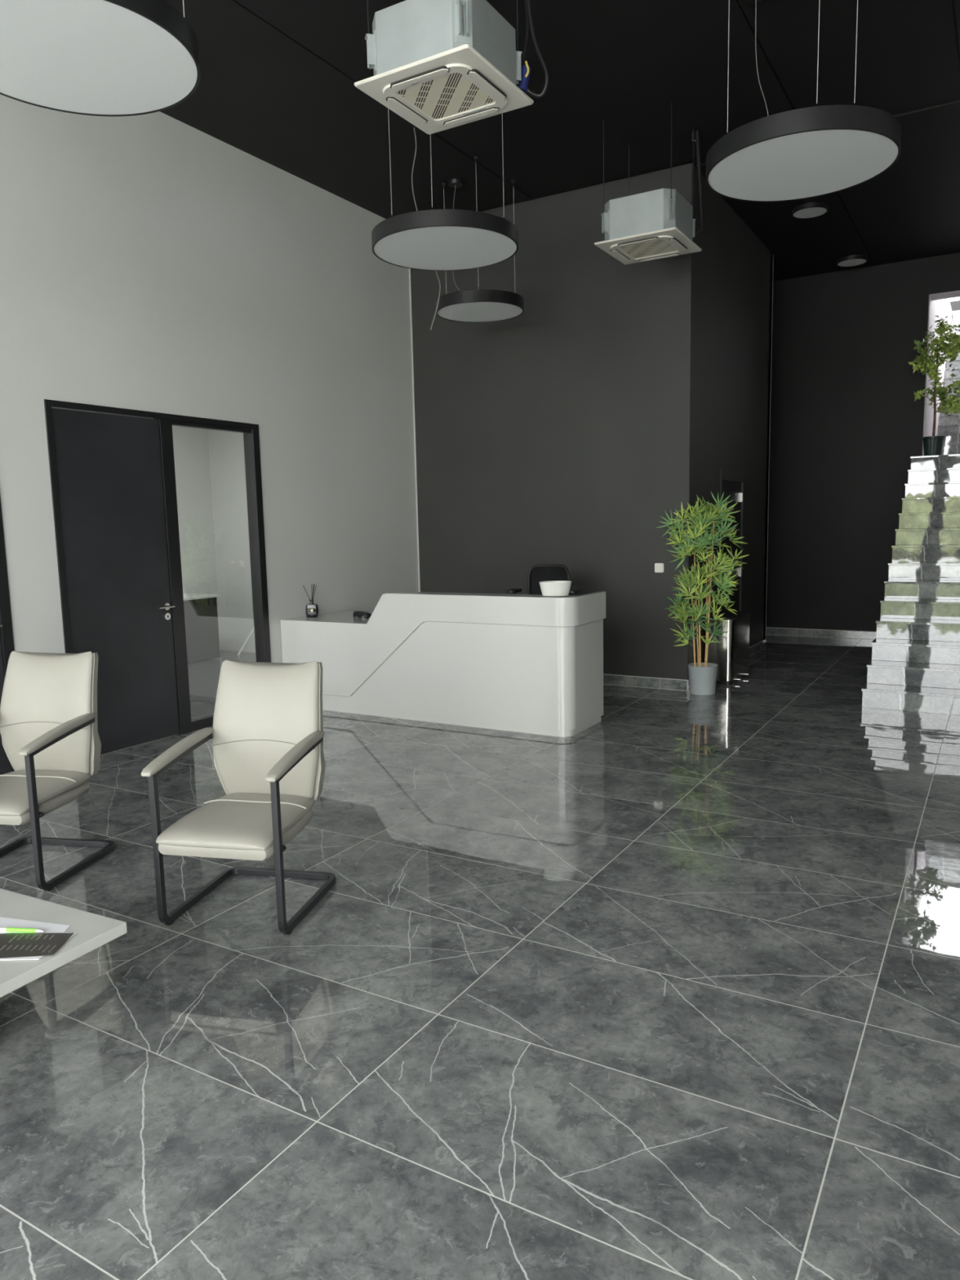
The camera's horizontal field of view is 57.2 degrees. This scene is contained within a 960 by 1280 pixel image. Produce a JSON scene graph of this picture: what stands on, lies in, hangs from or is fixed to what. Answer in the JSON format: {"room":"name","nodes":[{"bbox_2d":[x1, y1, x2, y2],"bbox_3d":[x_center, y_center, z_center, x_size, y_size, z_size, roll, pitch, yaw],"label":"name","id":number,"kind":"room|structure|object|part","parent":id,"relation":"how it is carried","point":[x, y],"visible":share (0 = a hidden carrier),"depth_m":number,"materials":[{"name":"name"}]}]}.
{"room":"lobby","nodes":[
{"label":"lobby","id":0,"kind":"room"},
{"bbox_2d":[172,425,221,650],"bbox_3d":[-4.831,-1.128,9.126,0.130,3.200,5.300,3,9,30],"label":"wall","id":1,"kind":"structure","parent":0,"point":[190,445],"depth_m":11.08,"materials":[{"name":"grey paint"}]},
{"bbox_2d":[0,94,418,662],"bbox_3d":[-3.969,-1.168,3.944,0.120,4.588,12.947,3,9,30],"label":"wall","id":2,"kind":"structure","parent":0,"point":[153,262],"depth_m":6.85,"materials":[{"name":"grey paint"}]},
{"bbox_2d":[0,495,14,774],"bbox_3d":[-3.388,-0.223,4.944,0.159,2.430,1.510,3,9,30],"label":"door","id":3,"kind":"structure","parent":2,"relation":"in","point":[6,641],"depth_m":5.57,"materials":[{"name":"black metal"}]},
{"bbox_2d":[44,399,271,755],"bbox_3d":[-2.336,-0.478,6.710,0.159,2.430,1.921,3,9,30],"label":"door","id":4,"kind":"structure","parent":2,"relation":"in","point":[113,474],"depth_m":6.36,"materials":[{"name":"black wood"}]},
{"bbox_3d":[-2.360,-0.246,6.597,0.063,0.052,0.140,3,9,30],"label":"handle","id":5,"kind":"part","parent":4,"relation":"part of","materials":[{"name":"silver metal"}]},
{"bbox_3d":[-2.360,-0.178,6.654,0.010,0.052,0.052,3,9,30],"label":"lock plate","id":6,"kind":"part","parent":4,"relation":"part of","materials":[{"name":"silver metal"}]},
{"bbox_2d":[208,429,255,653],"bbox_3d":[-2.066,-1.383,10.609,3.367,3.200,0.100,3,9,30],"label":"wall","id":7,"kind":"structure","parent":0,"point":[226,449],"depth_m":11.22,"materials":[{"name":"grey paint"}]},
{"bbox_2d":[239,560,244,567],"bbox_3d":[-3.017,-0.962,11.171,0.084,0.084,0.012,3,9,30],"label":"light switch","id":8,"kind":"object","parent":7,"relation":"attached to","point":[242,563],"visible":1,"depth_m":11.16,"materials":[{"name":"white plastic"}]},
{"bbox_2d":[0,635,959,1279],"bbox_3d":[-0.601,0.879,5.872,11.098,0.121,20.049,3,9,30],"label":"floor","id":9,"kind":"structure","parent":0,"point":[667,987],"depth_m":2.84,"materials":[{"name":"grey tile"}]},
{"bbox_2d":[0,650,115,891],"bbox_3d":[-2.131,0.583,4.105,0.572,0.995,0.661,0,8,11],"label":"chair","id":10,"kind":"object","parent":9,"relation":"on","point":[51,740],"visible":1,"depth_m":4.24,"materials":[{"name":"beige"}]},
{"bbox_3d":[-2.138,0.738,4.072,0.474,0.076,0.533,0,8,11],"label":"seat","id":11,"kind":"part","parent":10,"relation":"part of","materials":[{"name":"beige leather"}]},
{"bbox_2d":[0,768,90,816],"bbox_3d":[-2.139,0.689,4.063,0.485,0.067,0.548,0,8,11],"label":"seat cushion","id":12,"kind":"object","parent":10,"relation":"on","point":[55,787],"depth_m":4.03,"materials":[{"name":"beige leather"}]},
{"bbox_3d":[-2.094,0.362,4.301,0.492,0.610,0.150,0,8,11],"label":"backrest","id":13,"kind":"part","parent":10,"relation":"part of","materials":[{"name":"beige leather"}]},
{"bbox_3d":[-1.894,0.418,3.975,0.058,0.081,0.511,0,8,11],"label":"armrest","id":14,"kind":"part","parent":10,"relation":"part of","materials":[{"name":"beige leather"}]},
{"bbox_3d":[-2.126,0.762,4.135,0.535,0.624,0.587,0,8,11],"label":"sled frame","id":15,"kind":"part","parent":10,"relation":"part of","materials":[{"name":"black metal"}]},
{"bbox_2d":[0,888,127,997],"bbox_3d":[-1.781,1.088,2.403,1.100,0.420,1.100,3,8,27],"label":"coffee table","id":16,"kind":"object","parent":9,"relation":"on","point":[93,931],"visible":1,"depth_m":2.56,"materials":[{"name":"white stone"}]},
{"bbox_2d":[0,916,70,932],"bbox_3d":[-1.358,0.844,2.574,0.314,0.001,0.230,-2,7,-4],"label":"paper sheet","id":17,"kind":"object","parent":16,"relation":"on","point":[4,922],"visible":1,"depth_m":2.60,"materials":[{"name":"white paper"}]},
{"bbox_2d":[0,930,76,960],"bbox_3d":[-1.324,0.855,2.473,0.332,0.002,0.180,-1,7,0],"label":"folded paper","id":18,"kind":"object","parent":16,"relation":"on","point":[37,957],"visible":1,"depth_m":2.40,"materials":[{"name":"white paper"}]},
{"bbox_2d":[0,927,44,933],"bbox_3d":[-1.335,0.839,2.549,0.158,0.011,0.012,0,8,8],"label":"pen","id":19,"kind":"object","parent":18,"relation":"on","point":[2,929],"visible":1,"depth_m":2.54,"materials":[{"name":"green plastic"}]},
{"bbox_2d":[0,933,73,958],"bbox_3d":[-1.277,0.852,2.469,0.230,0.002,0.153,-2,7,-4],"label":"brochure","id":20,"kind":"object","parent":18,"relation":"on","point":[11,944],"visible":1,"depth_m":2.47,"materials":[{"name":"grey paper"}]},
{"bbox_2d":[182,593,220,662],"bbox_3d":[-3.684,-0.119,10.430,0.600,0.770,1.120,3,9,30],"label":"base cabinet","id":21,"kind":"object","parent":9,"relation":"on","point":[201,615],"visible":0.43,"depth_m":10.53,"materials":[{"name":"black metal"}]},
{"bbox_2d":[141,659,335,935],"bbox_3d":[-0.961,0.618,3.643,0.572,0.995,0.661,0,8,12],"label":"chair","id":22,"kind":"object","parent":9,"relation":"on","point":[267,733],"visible":1,"depth_m":3.75,"materials":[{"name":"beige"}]},
{"bbox_3d":[-1.229,0.451,3.614,0.058,0.081,0.511,0,8,12],"label":"armrest","id":23,"kind":"part","parent":22,"relation":"part of","materials":[{"name":"beige leather"}]},
{"bbox_2d":[155,792,315,850],"bbox_3d":[-0.970,0.723,3.601,0.485,0.067,0.548,0,8,12],"label":"seat cushion","id":24,"kind":"object","parent":22,"relation":"on","point":[232,821],"depth_m":3.46,"materials":[{"name":"beige leather"}]},
{"bbox_3d":[-0.969,0.773,3.610,0.474,0.076,0.533,0,8,12],"label":"seat","id":25,"kind":"part","parent":22,"relation":"part of","materials":[{"name":"beige leather"}]},
{"bbox_3d":[-0.955,0.797,3.672,0.535,0.624,0.587,0,8,12],"label":"sled frame","id":26,"kind":"part","parent":22,"relation":"part of","materials":[{"name":"black metal"}]},
{"bbox_3d":[-0.917,0.397,3.837,0.492,0.610,0.150,0,8,12],"label":"backrest","id":27,"kind":"part","parent":22,"relation":"part of","materials":[{"name":"beige leather"}]},
{"bbox_3d":[-0.726,0.454,3.506,0.058,0.081,0.511,0,8,12],"label":"armrest","id":28,"kind":"part","parent":22,"relation":"part of","materials":[{"name":"beige leather"}]},
{"bbox_2d":[237,627,253,655],"bbox_3d":[-2.830,-0.122,10.994,0.412,0.623,0.028,-3,8,-13],"label":"pole","id":29,"kind":"object","parent":9,"relation":"on","point":[252,630],"visible":0.58,"depth_m":10.98,"materials":[{"name":"white plastic"}]},
{"bbox_2d":[280,591,605,737],"bbox_3d":[-0.320,0.094,7.396,2.784,1.030,0.870,3,9,30],"label":"reception desk","id":30,"kind":"object","parent":9,"relation":"on","point":[532,664],"visible":0.97,"depth_m":6.81,"materials":[{"name":"white paint"}]},
{"bbox_2d":[302,583,318,617],"bbox_3d":[-1.512,-0.352,7.853,0.130,0.300,0.067,-1,7,5],"label":"reed diffuser","id":31,"kind":"object","parent":30,"relation":"on","point":[312,610],"visible":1,"depth_m":7.83,"materials":[{"name":"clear glass"}]},
{"bbox_2d":[305,604,318,617],"bbox_3d":[-1.498,-0.263,7.864,0.106,0.120,0.066,-1,7,5],"label":"bottle","id":32,"kind":"object","parent":31,"relation":"attached to","point":[312,610],"depth_m":7.83,"materials":[{"name":"black glass"}]},
{"bbox_2d":[285,610,373,623],"bbox_3d":[-1.032,-0.190,7.797,1.124,0.029,0.840,3,9,30],"label":"countertop","id":33,"kind":"structure","parent":30,"relation":"on","point":[346,616],"depth_m":7.75,"materials":[{"name":"white paint"}]},
{"bbox_2d":[352,610,371,618],"bbox_3d":[-1.027,-0.223,7.709,0.078,0.058,0.297,-6,9,-31],"label":"telephone handset","id":34,"kind":"object","parent":30,"relation":"on","point":[358,613],"visible":0.96,"depth_m":7.67,"materials":[{"name":"black plastic"}]},
{"bbox_3d":[-0.382,0.143,7.319,2.760,0.845,0.616,3,9,30],"label":"panel","id":35,"kind":"part","parent":30,"relation":"part of","materials":[{"name":"white paint"}]},
{"bbox_2d":[538,580,571,596],"bbox_3d":[0.555,-0.378,6.479,0.240,0.103,0.173,-1,7,2],"label":"bowl","id":36,"kind":"object","parent":30,"relation":"on","point":[560,588],"visible":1,"depth_m":6.42,"materials":[{"name":"white ceramic"}]},
{"bbox_2d":[506,564,582,595],"bbox_3d":[0.575,-0.065,7.813,0.635,1.194,0.605,1,8,19],"label":"office chair","id":37,"kind":"object","parent":9,"relation":"on","point":[538,573],"visible":0.28,"depth_m":7.93,"materials":[{"name":"black"}]},
{"bbox_3d":[0.304,-0.438,7.848,0.085,0.030,0.260,1,8,19],"label":"armrest","id":38,"kind":"part","parent":37,"relation":"part of","materials":[{"name":"black plastic"}]},
{"bbox_3d":[0.623,-0.386,7.936,0.392,0.591,0.056,1,8,19],"label":"frame","id":39,"kind":"part","parent":37,"relation":"part of","materials":[{"name":"black plastic"}]},
{"bbox_3d":[0.632,-0.384,7.962,0.399,0.572,0.079,1,8,19],"label":"backrest","id":40,"kind":"part","parent":37,"relation":"part of","materials":[{"name":"black leather"}]},
{"bbox_3d":[0.826,-0.427,7.673,0.085,0.030,0.260,1,8,19],"label":"armrest","id":41,"kind":"part","parent":37,"relation":"part of","materials":[{"name":"black plastic"}]},
{"bbox_2d":[657,491,747,695],"bbox_3d":[1.970,-0.409,7.831,0.833,1.814,0.484,1,8,14],"label":"bamboo plant","id":42,"kind":"object","parent":9,"relation":"on","point":[702,676],"visible":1,"depth_m":7.80,"materials":[{"name":"green plant"}]},
{"bbox_3d":[2.015,0.353,7.978,0.262,0.262,0.262,3,9,30],"label":"pot","id":43,"kind":"part","parent":42,"relation":"part of","materials":[{"name":"grey ceramic"}]},
{"bbox_2d":[704,610,751,684],"bbox_3d":[2.463,0.065,8.672,0.334,0.634,0.706,3,9,30],"label":"turnstile","id":44,"kind":"object","parent":9,"relation":"on","point":[731,657],"visible":0.8,"depth_m":8.41,"materials":[{"name":"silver metal"}]},
{"bbox_3d":[2.347,-0.224,8.503,0.245,0.012,0.325,3,9,30],"label":"lid","id":45,"kind":"part","parent":44,"relation":"part of","materials":[{"name":"black plastic"}]},
{"bbox_3d":[2.518,-0.265,8.790,0.245,0.012,0.325,3,9,30],"label":"lid","id":46,"kind":"part","parent":44,"relation":"part of","materials":[{"name":"black plastic"}]},
{"bbox_2d":[861,453,959,715],"bbox_3d":[5.353,-0.895,9.428,1.485,2.214,6.322,3,9,30],"label":"staircase","id":47,"kind":"structure","parent":9,"relation":"on","point":[914,664],"depth_m":7.98,"materials":[{"name":"stone"}]},
{"bbox_2d":[908,315,959,455],"bbox_3d":[5.200,-2.861,9.964,0.666,1.549,0.523,3,9,30],"label":"ficus tree","id":48,"kind":"object","parent":47,"relation":"on","point":[932,445],"visible":0.99,"depth_m":9.90,"materials":[{"name":"green plant"}]},
{"bbox_3d":[5.172,-2.205,10.063,0.226,0.225,0.226,3,9,30],"label":"pot","id":49,"kind":"part","parent":48,"relation":"part of","materials":[{"name":"green ceramic"}]},
{"bbox_2d":[410,165,678,679],"bbox_3d":[0.564,-1.886,8.662,2.846,4.588,0.120,3,9,30],"label":"wall","id":50,"kind":"structure","parent":0,"point":[546,433],"depth_m":8.41,"materials":[{"name":"black paint"}]},
{"bbox_2d":[408,268,420,591],"bbox_3d":[-0.683,-1.940,9.322,0.018,4.578,0.016,3,9,30],"label":"trim","id":51,"kind":"structure","parent":50,"relation":"attached to","point":[409,268],"depth_m":9.28,"materials":[{"name":"grey"}]},
{"bbox_2d":[603,673,687,690],"bbox_3d":[0.632,0.348,8.868,2.966,0.102,0.010,3,9,30],"label":"baseboard","id":52,"kind":"structure","parent":50,"relation":"attached to","point":[608,679],"depth_m":8.31,"materials":[{"name":"tile"}]},
{"bbox_2d":[654,563,663,572],"bbox_3d":[1.650,-0.664,8.115,0.086,0.086,0.012,3,9,30],"label":"light switch","id":53,"kind":"object","parent":50,"relation":"attached to","point":[659,567],"visible":1,"depth_m":8.11,"materials":[{"name":"white plastic"}]},
{"bbox_2d":[159,0,959,281],"bbox_3d":[0.199,-3.631,3.730,7.283,0.212,17.420,3,9,30],"label":"ceiling","id":54,"kind":"structure","parent":0,"point":[276,86],"depth_m":6.38,"materials":[{"name":"black paint"}]},
{"bbox_2d":[0,0,200,116],"bbox_3d":[-1.646,-2.876,3.424,1.000,1.148,1.000,3,9,30],"label":"pendant lamp","id":55,"kind":"object","parent":54,"relation":"hanging from","point":[105,58],"visible":1,"depth_m":3.49,"materials":[{"name":"black"}]},
{"bbox_2d":[411,127,440,329],"bbox_3d":[-0.417,-3.166,6.790,0.240,1.506,0.008,3,9,30],"label":"loose cable","id":56,"kind":"object","parent":54,"relation":"hanging from","point":[414,127],"visible":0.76,"depth_m":6.79,"materials":[{"name":"grey plastic"}]},
{"bbox_2d":[354,0,533,134],"bbox_3d":[-0.177,-3.140,4.318,0.650,0.920,0.650,3,9,30],"label":"air conditioner","id":57,"kind":"object","parent":54,"relation":"hanging from","point":[439,65],"visible":1,"depth_m":4.20,"materials":[{"name":"metal"}]},
{"bbox_3d":[-0.542,-3.174,4.219,0.006,0.813,0.006,-7,9,-36],"label":"threaded rod","id":58,"kind":"part","parent":57,"relation":"part of","materials":[{"name":"black metal"}]},
{"bbox_3d":[-0.171,-2.875,4.353,0.565,0.290,0.565,3,9,30],"label":"metal casing","id":59,"kind":"part","parent":57,"relation":"part of","materials":[{"name":"metal"}]},
{"bbox_3d":[-0.168,-2.709,4.374,0.650,0.016,0.650,3,9,30],"label":"panel","id":60,"kind":"part","parent":57,"relation":"part of","materials":[{"name":"white plastic"}]},
{"bbox_3d":[-0.168,-2.697,4.376,0.500,0.011,0.500,3,9,30],"label":"raised frame","id":61,"kind":"part","parent":57,"relation":"part of","materials":[{"name":"white plastic"}]},
{"bbox_2d":[395,74,494,119],"bbox_3d":[-0.168,-2.698,4.376,0.385,0.006,0.385,3,9,30],"label":"grille","id":62,"kind":"object","parent":57,"relation":"attached to","point":[443,96],"depth_m":4.38,"materials":[{"name":"white plastic"}]},
{"bbox_3d":[-0.077,-2.821,3.993,0.018,0.156,0.016,3,9,30],"label":"rod","id":63,"kind":"part","parent":57,"relation":"part of","materials":[{"name":"silver metal"}]},
{"bbox_3d":[0.185,-3.214,4.403,0.006,0.813,0.006,0,8,8],"label":"threaded rod","id":64,"kind":"part","parent":57,"relation":"part of","materials":[{"name":"black"}]},
{"bbox_2d":[371,119,518,271],"bbox_3d":[-0.249,-3.240,5.965,1.000,1.148,1.000,3,9,30],"label":"pendant lamp","id":65,"kind":"object","parent":54,"relation":"hanging from","point":[437,239],"visible":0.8,"depth_m":5.84,"materials":[{"name":"black"}]},
{"bbox_2d":[373,226,516,270],"bbox_3d":[-0.237,-2.674,6.039,0.975,0.001,0.975,3,9,30],"label":"diffuser","id":66,"kind":"object","parent":65,"relation":"attached to","point":[441,247],"depth_m":6.01,"materials":[{"name":"white plastic"}]},
{"bbox_2d":[435,155,524,322],"bbox_3d":[-0.013,-3.470,7.720,0.776,1.158,0.776,3,9,30],"label":"pendant lamp","id":67,"kind":"object","parent":54,"relation":"hanging from","point":[478,305],"visible":0.95,"depth_m":7.63,"materials":[{"name":"black"}]},
{"bbox_3d":[-0.168,-3.515,7.830,0.199,1.030,0.021,4,9,37],"label":"power cord","id":68,"kind":"part","parent":67,"relation":"part of","materials":[{"name":"grey plastic"}]},
{"bbox_2d":[437,302,522,321],"bbox_3d":[-0.001,-2.899,7.795,0.751,0.001,0.751,3,9,30],"label":"diffuser","id":69,"kind":"object","parent":67,"relation":"attached to","point":[472,311],"depth_m":7.78,"materials":[{"name":"white plastic"}]},
{"bbox_2d":[516,0,549,98],"bbox_3d":[0.258,-3.195,4.436,0.160,0.863,0.092,3,9,30],"label":"pipes","id":70,"kind":"object","parent":54,"relation":"hanging from","point":[526,70],"visible":0.96,"depth_m":4.47,"materials":[{"name":"black plastic"}]},
{"bbox_2d":[594,102,702,264],"bbox_3d":[1.312,-3.503,6.838,0.650,0.920,0.650,3,9,30],"label":"air conditioner","id":71,"kind":"object","parent":54,"relation":"hanging from","point":[658,224],"visible":1,"depth_m":6.68,"materials":[{"name":"grey"}]},
{"bbox_3d":[0.947,-3.537,6.739,0.006,0.813,0.006,0,8,8],"label":"threaded rod","id":72,"kind":"part","parent":71,"relation":"part of","materials":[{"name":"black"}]},
{"bbox_3d":[1.217,-3.602,7.193,0.006,0.813,0.006,0,8,8],"label":"threaded rod","id":73,"kind":"part","parent":71,"relation":"part of","materials":[{"name":"black metal"}]},
{"bbox_3d":[1.321,-3.072,6.895,0.650,0.016,0.650,3,9,30],"label":"panel","id":74,"kind":"part","parent":71,"relation":"part of","materials":[{"name":"white plastic"}]},
{"bbox_3d":[1.322,-3.060,6.896,0.500,0.011,0.500,3,9,30],"label":"raised frame","id":75,"kind":"part","parent":71,"relation":"part of","materials":[{"name":"white plastic"}]},
{"bbox_3d":[1.318,-3.238,6.873,0.565,0.290,0.565,3,9,30],"label":"metal casing","id":76,"kind":"part","parent":71,"relation":"part of","materials":[{"name":"metal"}]},
{"bbox_2d":[619,240,678,258],"bbox_3d":[1.321,-3.062,6.896,0.385,0.006,0.385,3,9,30],"label":"grille","id":77,"kind":"object","parent":71,"relation":"attached to","point":[654,249],"depth_m":6.92,"materials":[{"name":"white plastic"}]},
{"bbox_3d":[1.405,-3.511,6.470,0.006,0.813,0.006,0,8,8],"label":"threaded rod","id":78,"kind":"part","parent":71,"relation":"part of","materials":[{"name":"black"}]},
{"bbox_3d":[1.412,-3.184,6.513,0.018,0.156,0.016,3,9,30],"label":"rod","id":79,"kind":"part","parent":71,"relation":"part of","materials":[{"name":"silver metal"}]},
{"bbox_3d":[1.675,-3.577,6.924,0.006,0.813,0.006,0,8,8],"label":"threaded rod","id":80,"kind":"part","parent":71,"relation":"part of","materials":[{"name":"black metal"}]},
{"bbox_2d":[692,130,704,234],"bbox_3d":[1.718,-3.600,6.941,0.098,0.775,0.054,0,8,10],"label":"pipe","id":81,"kind":"object","parent":54,"relation":"attached to","point":[700,230],"visible":1,"depth_m":6.93,"materials":[{"name":"black plastic"}]},
{"bbox_2d":[706,0,902,202],"bbox_3d":[1.742,-3.138,4.759,1.000,1.123,1.000,3,9,30],"label":"pendant lamp","id":82,"kind":"object","parent":54,"relation":"hanging from","point":[815,151],"visible":1,"depth_m":4.65,"materials":[{"name":"black"}]},
{"bbox_3d":[1.654,-3.215,5.089,0.038,0.994,0.176,-5,9,-29],"label":"power cord","id":83,"kind":"part","parent":82,"relation":"part of","materials":[{"name":"grey plastic"}]},
{"bbox_2d":[707,129,897,200],"bbox_3d":[1.754,-2.584,4.831,0.975,0.001,0.975,3,9,30],"label":"diffuser","id":84,"kind":"object","parent":82,"relation":"attached to","point":[807,164],"depth_m":4.79,"materials":[{"name":"white plastic"}]},
{"bbox_2d":[792,201,827,218],"bbox_3d":[3.250,-4.229,8.676,0.330,0.045,0.330,3,9,30],"label":"ceiling lamp","id":85,"kind":"object","parent":54,"relation":"attached to","point":[810,210],"visible":1,"depth_m":8.62,"materials":[{"name":"black"}]},
{"bbox_2d":[793,207,826,217],"bbox_3d":[3.250,-4.207,8.679,0.310,0.001,0.310,3,9,30],"label":"diffuser","id":86,"kind":"object","parent":85,"relation":"attached to","point":[811,212],"depth_m":8.68,"materials":[{"name":"white plastic"}]},
{"bbox_2d":[836,254,866,266],"bbox_3d":[4.398,-4.482,10.419,0.330,0.045,0.330,3,9,30],"label":"ceiling lamp","id":87,"kind":"object","parent":54,"relation":"attached to","point":[854,260],"visible":1,"depth_m":10.36,"materials":[{"name":"black"}]},
{"bbox_2d":[837,258,866,266],"bbox_3d":[4.398,-4.461,10.421,0.310,0.001,0.310,3,9,30],"label":"diffuser","id":88,"kind":"object","parent":87,"relation":"attached to","point":[854,262],"depth_m":10.42,"materials":[{"name":"white plastic"}]},
{"bbox_2d":[675,162,773,690],"bbox_3d":[1.469,-2.062,9.847,2.763,4.588,3.103,3,9,30],"label":"wall","id":89,"kind":"structure","parent":0,"point":[725,287],"depth_m":8.62,"materials":[{"name":"black paint"}]},
{"bbox_2d":[718,469,744,613],"bbox_3d":[2.595,-0.730,9.265,0.112,2.050,0.900,3,9,30],"label":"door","id":90,"kind":"structure","parent":89,"relation":"in","point":[732,482],"depth_m":9.35,"materials":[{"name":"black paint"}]},
{"bbox_2d":[749,639,766,656],"bbox_3d":[3.200,0.107,10.275,0.010,0.102,1.150,3,9,30],"label":"baseboard","id":91,"kind":"structure","parent":89,"relation":"attached to","point":[761,645],"depth_m":10.40,"materials":[{"name":"stone"}]},
{"bbox_2d":[765,254,773,623],"bbox_3d":[3.436,-2.232,10.473,0.012,4.478,0.010,3,9,30],"label":"trim","id":92,"kind":"structure","parent":89,"relation":"attached to","point":[773,255],"depth_m":10.46,"materials":[{"name":"grey"}]},
{"bbox_2d":[765,252,959,631],"bbox_3d":[4.671,-2.320,11.283,7.000,4.588,0.280,3,9,30],"label":"wall","id":93,"kind":"structure","parent":0,"point":[846,424],"depth_m":11.16,"materials":[{"name":"black paint"}]},
{"bbox_2d":[765,626,876,639],"bbox_3d":[3.561,-0.139,12.089,4.280,0.102,0.010,3,9,30],"label":"baseboard","id":94,"kind":"structure","parent":93,"relation":"attached to","point":[769,631],"depth_m":11.54,"materials":[{"name":"tile"}]},
{"bbox_2d":[922,290,959,456],"bbox_3d":[6.051,-3.126,10.345,1.450,1.939,0.283,3,9,30],"label":"trim","id":95,"kind":"structure","parent":93,"relation":"attached to","point":[954,294],"depth_m":10.59,"materials":[{"name":"grey paint"}]},
{"bbox_2d":[936,310,959,454],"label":"window","id":96,"kind":"structure","parent":93,"relation":"in","point":[948,427],"depth_m":12.75,"materials":[{"name":"glass"}]},
{"bbox_2d":[925,298,952,436],"bbox_3d":[6.820,-2.760,13.271,0.150,4.850,5.400,3,9,30],"label":"window","id":97,"kind":"structure","parent":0,"point":[941,308],"depth_m":11.94,"materials":[{"name":"glass"}]},
{"bbox_2d":[949,300,959,311],"bbox_3d":[8.611,-3.104,14.706,1.750,5.080,0.150,3,9,30],"label":"wall","id":98,"kind":"structure","parent":0,"point":[955,305],"depth_m":14.68,"materials":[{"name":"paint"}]}
]}

